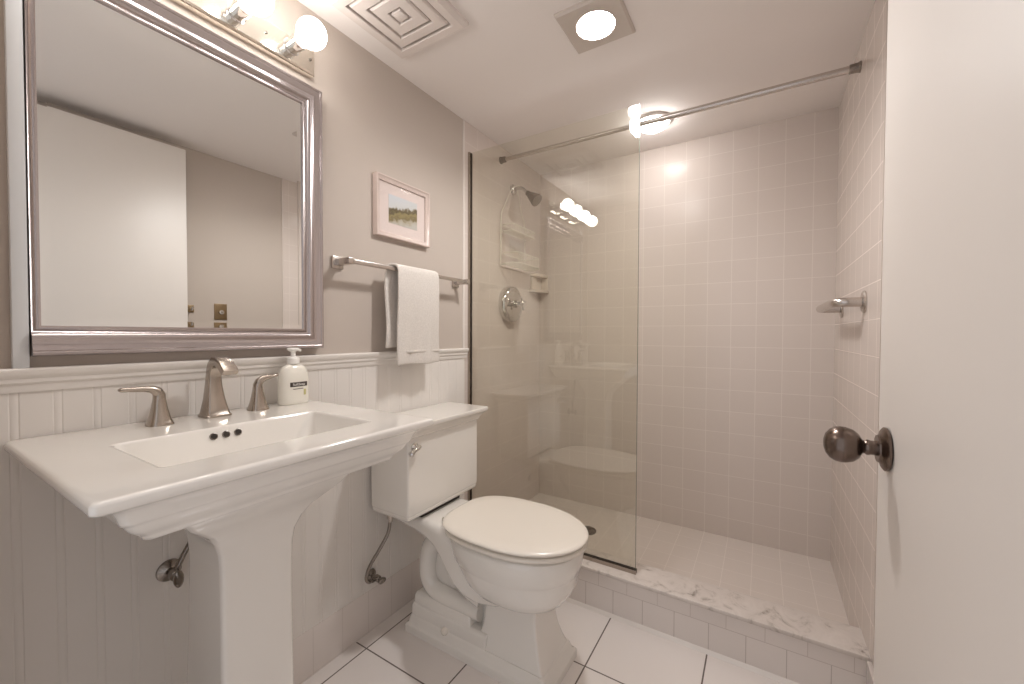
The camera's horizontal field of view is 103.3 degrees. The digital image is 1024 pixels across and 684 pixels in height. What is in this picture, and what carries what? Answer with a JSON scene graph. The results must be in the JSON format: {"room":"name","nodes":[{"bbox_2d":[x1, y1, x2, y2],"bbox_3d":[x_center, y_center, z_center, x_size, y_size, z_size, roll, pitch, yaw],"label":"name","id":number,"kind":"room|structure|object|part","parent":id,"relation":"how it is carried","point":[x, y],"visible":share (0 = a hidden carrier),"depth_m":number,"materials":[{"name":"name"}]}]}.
{"room":"bathroom","nodes":[
{"label":"bathroom","id":0,"kind":"room"},
{"bbox_2d":[0,0,540,499],"bbox_3d":[-0.477,0.030,1.670,0.104,2.183,2.540,1,1,32],"label":"wall","id":1,"kind":"structure","parent":0,"point":[374,118],"depth_m":1.68,"materials":[{"name":"beige paint"}]},
{"bbox_2d":[3,0,29,367],"bbox_3d":[-0.954,-0.497,0.777,0.016,1.096,0.022,1,1,32],"label":"trim","id":2,"kind":"structure","parent":1,"relation":"attached to","point":[13,10],"depth_m":0.78,"materials":[{"name":"white wood"}]},
{"bbox_2d":[155,542,188,587],"bbox_3d":[-0.796,0.433,0.980,0.076,0.298,0.085,1,1,32],"label":"valve","id":3,"kind":"object","parent":1,"relation":"attached to","point":[170,569],"visible":0.69,"depth_m":0.97,"materials":[{"name":"silver metal"}]},
{"bbox_3d":[-0.789,0.561,0.959,0.012,0.040,0.020,1,1,32],"label":"oval handle","id":4,"kind":"part","parent":3,"relation":"part of","materials":[{"name":"silver metal"}]},
{"bbox_2d":[23,0,323,355],"bbox_3d":[-0.778,-0.385,1.046,0.034,0.817,0.614,1,1,32],"label":"wall mirror","id":5,"kind":"object","parent":1,"relation":"attached to","point":[174,171],"visible":1,"depth_m":0.96,"materials":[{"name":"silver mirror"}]},
{"bbox_2d":[0,358,463,683],"bbox_3d":[-0.642,0.503,1.313,0.010,0.850,1.544,1,1,32],"label":"wainscoting","id":6,"kind":"structure","parent":1,"relation":"attached to","point":[82,599],"depth_m":0.92,"materials":[{"name":"white paint"}]},
{"bbox_2d":[0,348,468,393],"bbox_3d":[-0.629,0.065,1.304,0.029,0.047,1.556,1,1,32],"label":"trim","id":7,"kind":"structure","parent":1,"relation":"attached to","point":[12,380],"depth_m":0.95,"materials":[{"name":"white paint"}]},
{"bbox_2d":[171,0,326,78],"bbox_3d":[-0.729,-0.873,0.986,0.169,0.087,0.604,1,1,32],"label":"vanity light","id":8,"kind":"object","parent":1,"relation":"attached to","point":[242,19],"visible":1,"depth_m":1.12,"materials":[{"name":"white"}]},
{"bbox_2d":[226,0,253,23],"bbox_3d":[-0.713,-0.878,1.069,0.057,0.048,0.048,1,1,32],"label":"socket","id":9,"kind":"object","parent":8,"relation":"attached to","point":[236,13],"depth_m":1.06,"materials":[{"name":"silver metal"}]},
{"bbox_3d":[-0.655,-0.877,1.033,0.093,0.080,0.080,1,1,32],"label":"bulb","id":10,"kind":"part","parent":8,"relation":"part of","materials":[{"name":"white glass"}]},
{"bbox_2d":[283,32,307,55],"bbox_3d":[-0.635,-0.881,1.195,0.057,0.048,0.048,1,1,32],"label":"socket","id":11,"kind":"object","parent":8,"relation":"attached to","point":[292,46],"depth_m":1.19,"materials":[{"name":"silver metal"}]},
{"bbox_3d":[-0.577,-0.880,1.159,0.093,0.080,0.080,1,1,32],"label":"bulb","id":12,"kind":"part","parent":8,"relation":"part of","materials":[{"name":"white glass"}]},
{"bbox_2d":[293,558,422,683],"bbox_3d":[-0.645,0.998,1.319,0.012,0.160,1.537,1,1,32],"label":"baseboard","id":13,"kind":"structure","parent":1,"relation":"attached to","point":[321,644],"depth_m":1.43,"materials":[{"name":"wood"}]},
{"bbox_2d":[365,516,392,583],"bbox_3d":[-0.488,0.753,1.459,0.102,0.266,0.083,1,1,32],"label":"supply valve","id":14,"kind":"object","parent":1,"relation":"attached to","point":[371,576],"visible":0.99,"depth_m":1.45,"materials":[{"name":"silver metal"}]},
{"bbox_3d":[-0.471,0.866,1.470,0.013,0.020,0.032,1,1,32],"label":"oval handle","id":15,"kind":"part","parent":14,"relation":"part of","materials":[{"name":"silver metal"}]},
{"bbox_2d":[331,255,469,287],"bbox_3d":[-0.398,-0.273,1.620,0.082,0.042,0.664,1,1,32],"label":"towel bar","id":16,"kind":"object","parent":1,"relation":"attached to","point":[337,262],"visible":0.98,"depth_m":1.40,"materials":[{"name":"silver metal"}]},
{"bbox_3d":[-0.562,-0.269,1.355,0.082,0.042,0.042,1,1,32],"label":"post","id":17,"kind":"part","parent":16,"relation":"part of","materials":[{"name":"silver metal"}]},
{"bbox_2d":[384,263,439,364],"bbox_3d":[-0.384,-0.103,1.591,0.054,0.380,0.253,1,1,32],"label":"hand towel","id":18,"kind":"object","parent":16,"relation":"hanging from","point":[411,293],"visible":0.99,"depth_m":1.56,"materials":[{"name":"fabric"}]},
{"bbox_3d":[-0.235,-0.278,1.884,0.082,0.042,0.042,1,1,32],"label":"post","id":19,"kind":"part","parent":16,"relation":"part of","materials":[{"name":"silver metal"}]},
{"bbox_2d":[373,171,429,247],"bbox_3d":[-0.432,-0.515,1.615,0.022,0.230,0.282,1,1,32],"label":"framed picture","id":20,"kind":"object","parent":1,"relation":"attached to","point":[401,211],"visible":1,"depth_m":1.60,"materials":[{"name":"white wood"}]},
{"bbox_2d":[389,194,416,230],"bbox_3d":[-0.434,-0.515,1.618,0.001,0.110,0.150,1,1,32],"label":"artwork","id":21,"kind":"object","parent":20,"relation":"attached to","point":[402,208],"depth_m":1.61},
{"bbox_2d":[498,286,525,322],"bbox_3d":[0.024,-0.213,2.279,0.103,0.206,0.206,1,1,32],"label":"shower valve","id":22,"kind":"object","parent":1,"relation":"attached to","point":[511,304],"visible":1,"depth_m":2.25,"materials":[{"name":"silver metal"}]},
{"bbox_3d":[0.044,-0.213,2.267,0.056,0.044,0.044,1,1,32],"label":"stem","id":23,"kind":"part","parent":22,"relation":"part of","materials":[{"name":"silver metal"}]},
{"bbox_2d":[510,184,541,206],"bbox_3d":[0.083,-0.831,2.285,0.182,0.146,0.072,1,1,32],"label":"shower","id":24,"kind":"object","parent":1,"relation":"attached to","point":[535,199],"visible":0.98,"depth_m":2.26,"materials":[{"name":"silver metal"}]},
{"bbox_2d":[500,185,539,270],"bbox_3d":[0.051,-0.657,2.290,0.114,0.473,0.266,1,1,32],"label":"shower caddy","id":25,"kind":"object","parent":24,"relation":"hanging from","point":[531,268],"visible":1,"depth_m":2.27,"materials":[{"name":"white metal"}]},
{"bbox_2d":[503,223,534,240],"bbox_3d":[0.041,-0.622,2.296,0.077,0.040,0.261,1,1,32],"label":"basket","id":26,"kind":"object","parent":25,"relation":"on","point":[512,230],"depth_m":2.27,"materials":[{"name":"white metal"}]},
{"bbox_2d":[503,251,538,269],"bbox_3d":[0.053,-0.457,2.292,0.107,0.060,0.261,1,1,32],"label":"basket","id":27,"kind":"object","parent":25,"relation":"on","point":[510,263],"depth_m":2.27,"materials":[{"name":"white metal"}]},
{"bbox_3d":[0.049,-0.861,2.305,0.102,0.054,0.018,1,1,32],"label":"shower arm","id":28,"kind":"part","parent":24,"relation":"part of","materials":[{"name":"silver metal"}]},
{"bbox_2d":[528,273,548,293],"bbox_3d":[0.170,-0.368,2.547,0.067,0.119,0.157,1,1,32],"label":"soap dish","id":29,"kind":"object","parent":1,"relation":"attached to","point":[538,282],"visible":1,"depth_m":2.56,"materials":[{"name":"beige ceramic"}]},
{"bbox_2d":[528,289,548,293],"bbox_3d":[0.170,-0.318,2.548,0.067,0.018,0.157,1,1,32],"label":"shelf","id":30,"kind":"object","parent":29,"relation":"attached to","point":[538,291],"depth_m":2.53,"materials":[{"name":"beige ceramic"}]},
{"bbox_2d":[530,273,547,278],"bbox_3d":[0.172,-0.417,2.556,0.059,0.022,0.138,1,1,32],"label":"shelf","id":31,"kind":"object","parent":29,"relation":"attached to","point":[533,275],"depth_m":2.54,"materials":[{"name":"beige ceramic"}]},
{"bbox_3d":[0.173,-0.367,2.559,0.059,0.079,0.131,1,1,32],"label":"plate","id":32,"kind":"part","parent":29,"relation":"part of","materials":[{"name":"beige ceramic"}]},
{"bbox_2d":[499,60,861,163],"bbox_3d":[0.579,-0.978,1.818,1.512,0.050,0.038,1,1,32],"label":"shower rod","id":33,"kind":"object","parent":1,"relation":"attached to","point":[854,68],"visible":1,"depth_m":1.66,"materials":[{"name":"silver metal"}]},
{"bbox_2d":[302,598,782,683],"bbox_3d":[-0.186,1.133,0.632,1.718,0.080,2.245,1,1,32],"label":"floor","id":34,"kind":"structure","parent":0,"point":[608,650],"depth_m":1.37,"materials":[{"name":"tile"}]},
{"bbox_2d":[4,373,432,683],"bbox_3d":[-0.579,0.590,0.890,0.540,0.995,0.601,1,1,32],"label":"pedestal sink","id":35,"kind":"object","parent":34,"relation":"on","point":[238,485],"depth_m":0.82,"materials":[{"name":"white ceramic"}]},
{"bbox_3d":[-0.809,0.113,0.888,0.023,0.034,0.081,1,1,26],"label":"lever","id":36,"kind":"part","parent":35,"relation":"part of","materials":[{"name":"silver metal"}]},
{"bbox_3d":[-0.808,0.142,0.895,0.047,0.092,0.093,1,1,32],"label":"faucet handle","id":37,"kind":"part","parent":35,"relation":"part of","materials":[{"name":"silver metal"}]},
{"bbox_3d":[-0.796,0.154,0.915,0.047,0.068,0.047,1,1,32],"label":"handle","id":38,"kind":"part","parent":35,"relation":"part of","materials":[{"name":"silver metal"}]},
{"bbox_2d":[198,357,238,418],"bbox_3d":[-0.722,0.111,1.000,0.122,0.150,0.058,1,1,32],"label":"sink faucet","id":39,"kind":"object","parent":35,"relation":"on","point":[214,404],"visible":1,"depth_m":1.00,"materials":[{"name":"silver metal"}]},
{"bbox_2d":[4,400,432,539],"bbox_3d":[-0.578,0.250,0.883,0.540,0.124,0.601,1,1,32],"label":"basin","id":40,"kind":"object","parent":35,"relation":"in","point":[193,474],"depth_m":0.74,"materials":[{"name":"white ceramic"}]},
{"bbox_3d":[-0.690,0.151,1.099,0.047,0.068,0.047,1,1,32],"label":"handle","id":41,"kind":"part","parent":35,"relation":"part of","materials":[{"name":"silver metal"}]},
{"bbox_3d":[-0.682,0.136,1.111,0.047,0.097,0.075,1,1,32],"label":"faucet handle","id":42,"kind":"part","parent":35,"relation":"part of","materials":[{"name":"silver metal"}]},
{"bbox_3d":[-0.678,0.107,1.115,0.025,0.039,0.062,1,1,32],"label":"lever","id":43,"kind":"part","parent":35,"relation":"part of","materials":[{"name":"silver metal"}]},
{"bbox_2d":[277,348,308,405],"bbox_3d":[-0.644,0.100,1.194,0.049,0.165,0.086,1,1,32],"label":"soap bottle","id":44,"kind":"object","parent":35,"relation":"on","point":[293,380],"visible":1,"depth_m":1.18,"materials":[{"name":"white plastic"}]},
{"bbox_2d":[371,402,588,683],"bbox_3d":[-0.096,0.679,1.456,0.765,0.796,0.493,1,1,32],"label":"toilet","id":45,"kind":"object","parent":34,"relation":"on","point":[495,572],"visible":0.95,"depth_m":1.37,"materials":[{"name":"white ceramic"}]},
{"bbox_3d":[-0.330,0.365,1.397,0.018,0.034,0.034,1,1,32],"label":"flush handle","id":46,"kind":"part","parent":45,"relation":"part of","materials":[{"name":"silver metal"}]},
{"bbox_3d":[-0.330,0.372,1.379,0.021,0.031,0.059,1,1,21],"label":"flush lever","id":47,"kind":"part","parent":45,"relation":"part of","materials":[{"name":"silver metal"}]},
{"bbox_3d":[-0.331,0.472,1.598,0.191,0.292,0.397,1,1,32],"label":"tank","id":48,"kind":"part","parent":45,"relation":"part of","materials":[{"name":"white ceramic"}]},
{"bbox_3d":[-0.324,0.304,1.590,0.226,0.052,0.493,1,1,32],"label":"tank lid","id":49,"kind":"part","parent":45,"relation":"part of","materials":[{"name":"white ceramic"}]},
{"bbox_3d":[0.014,0.618,1.382,0.501,0.022,0.368,1,1,32],"label":"lid","id":50,"kind":"part","parent":45,"relation":"part of","materials":[{"name":"beige plastic"}]},
{"bbox_3d":[0.017,0.638,1.381,0.490,0.015,0.364,1,1,32],"label":"seat","id":51,"kind":"part","parent":45,"relation":"part of","materials":[{"name":"beige plastic"}]},
{"bbox_2d":[565,548,871,683],"bbox_3d":[0.435,0.991,1.635,1.518,0.168,0.148,1,1,32],"label":"shower curb","id":52,"kind":"object","parent":34,"relation":"on","point":[777,642],"visible":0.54,"depth_m":1.39,"materials":[{"name":"tile"}]},
{"bbox_2d":[468,118,639,574],"bbox_3d":[0.139,-0.008,1.785,0.824,1.822,0.024,1,1,32],"label":"glass panel","id":53,"kind":"object","parent":52,"relation":"on","point":[606,562],"visible":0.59,"depth_m":1.98,"materials":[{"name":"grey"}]},
{"bbox_2d":[297,0,874,174],"bbox_3d":[0.214,-1.101,1.223,1.718,0.100,2.540,1,1,32],"label":"ceiling","id":54,"kind":"structure","parent":0,"point":[513,74],"depth_m":1.56,"materials":[{"name":"white paint"}]},
{"bbox_2d":[326,0,468,58],"bbox_3d":[-0.355,-1.043,1.285,0.310,0.022,0.310,1,1,32],"label":"ceiling vent","id":55,"kind":"object","parent":54,"relation":"in","point":[405,27],"visible":1,"depth_m":1.30,"materials":[{"name":"beige plastic"}]},
{"bbox_2d":[554,0,635,53],"bbox_3d":[0.276,-1.044,1.334,0.206,0.017,0.206,1,1,32],"label":"recessed light","id":56,"kind":"object","parent":54,"relation":"in","point":[594,17],"visible":1,"depth_m":1.32,"materials":[{"name":"white glass"}]},
{"bbox_2d":[634,111,672,133],"bbox_3d":[0.680,-1.041,1.953,0.176,0.044,0.176,1,1,32],"label":"shower light","id":57,"kind":"object","parent":54,"relation":"attached to","point":[655,127],"visible":0.74,"depth_m":1.92,"materials":[{"name":"white glass"}]},
{"bbox_2d":[539,107,838,560],"bbox_3d":[0.851,0.022,2.284,1.518,2.183,0.100,1,1,32],"label":"wall","id":58,"kind":"structure","parent":0,"point":[732,415],"depth_m":2.14,"materials":[{"name":"tile"}]},
{"bbox_2d":[529,493,848,624],"bbox_3d":[0.643,1.037,1.972,1.518,0.065,0.680,1,1,32],"label":"floor","id":59,"kind":"structure","parent":0,"point":[808,584],"depth_m":1.88,"materials":[{"name":"tile"}]},
{"bbox_2d":[585,525,595,534],"bbox_3d":[0.395,0.998,2.148,0.104,0.004,0.104,1,1,32],"label":"shower drain","id":60,"kind":"object","parent":59,"relation":"on","point":[591,530],"visible":0.38,"depth_m":2.15,"materials":[{"name":"silver metal"}]},
{"bbox_2d":[830,0,887,666],"bbox_3d":[0.897,0.051,0.823,0.104,2.183,2.540,1,1,32],"label":"wall","id":61,"kind":"structure","parent":0,"point":[862,108],"depth_m":1.36,"materials":[{"name":"beige tile"}]},
{"bbox_2d":[816,291,866,317],"bbox_3d":[1.212,-0.134,1.513,0.091,0.072,0.500,1,1,32],"label":"grab bar","id":62,"kind":"object","parent":61,"relation":"attached to","point":[836,305],"visible":1,"depth_m":1.33,"materials":[{"name":"silver metal"}]},
{"bbox_2d":[866,661,873,683],"bbox_3d":[0.637,1.019,0.528,0.012,0.158,1.537,1,1,32],"label":"baseboard","id":63,"kind":"structure","parent":61,"relation":"attached to","point":[869,666],"depth_m":1.16,"materials":[{"name":"wood"}]},
{"bbox_2d":[823,0,1023,683],"bbox_3d":[0.409,0.058,0.312,0.187,2.068,0.918,1,1,32],"label":"door","id":64,"kind":"structure","parent":61,"relation":"in","point":[948,446],"depth_m":0.44,"materials":[{"name":"painted wood"},{"name":"aged bronze"}]},
{"bbox_3d":[0.566,0.173,0.679,0.070,0.060,0.060,1,1,32],"label":"knob","id":65,"kind":"part","parent":64,"relation":"part of","materials":[{"name":"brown metal"}]}
]}

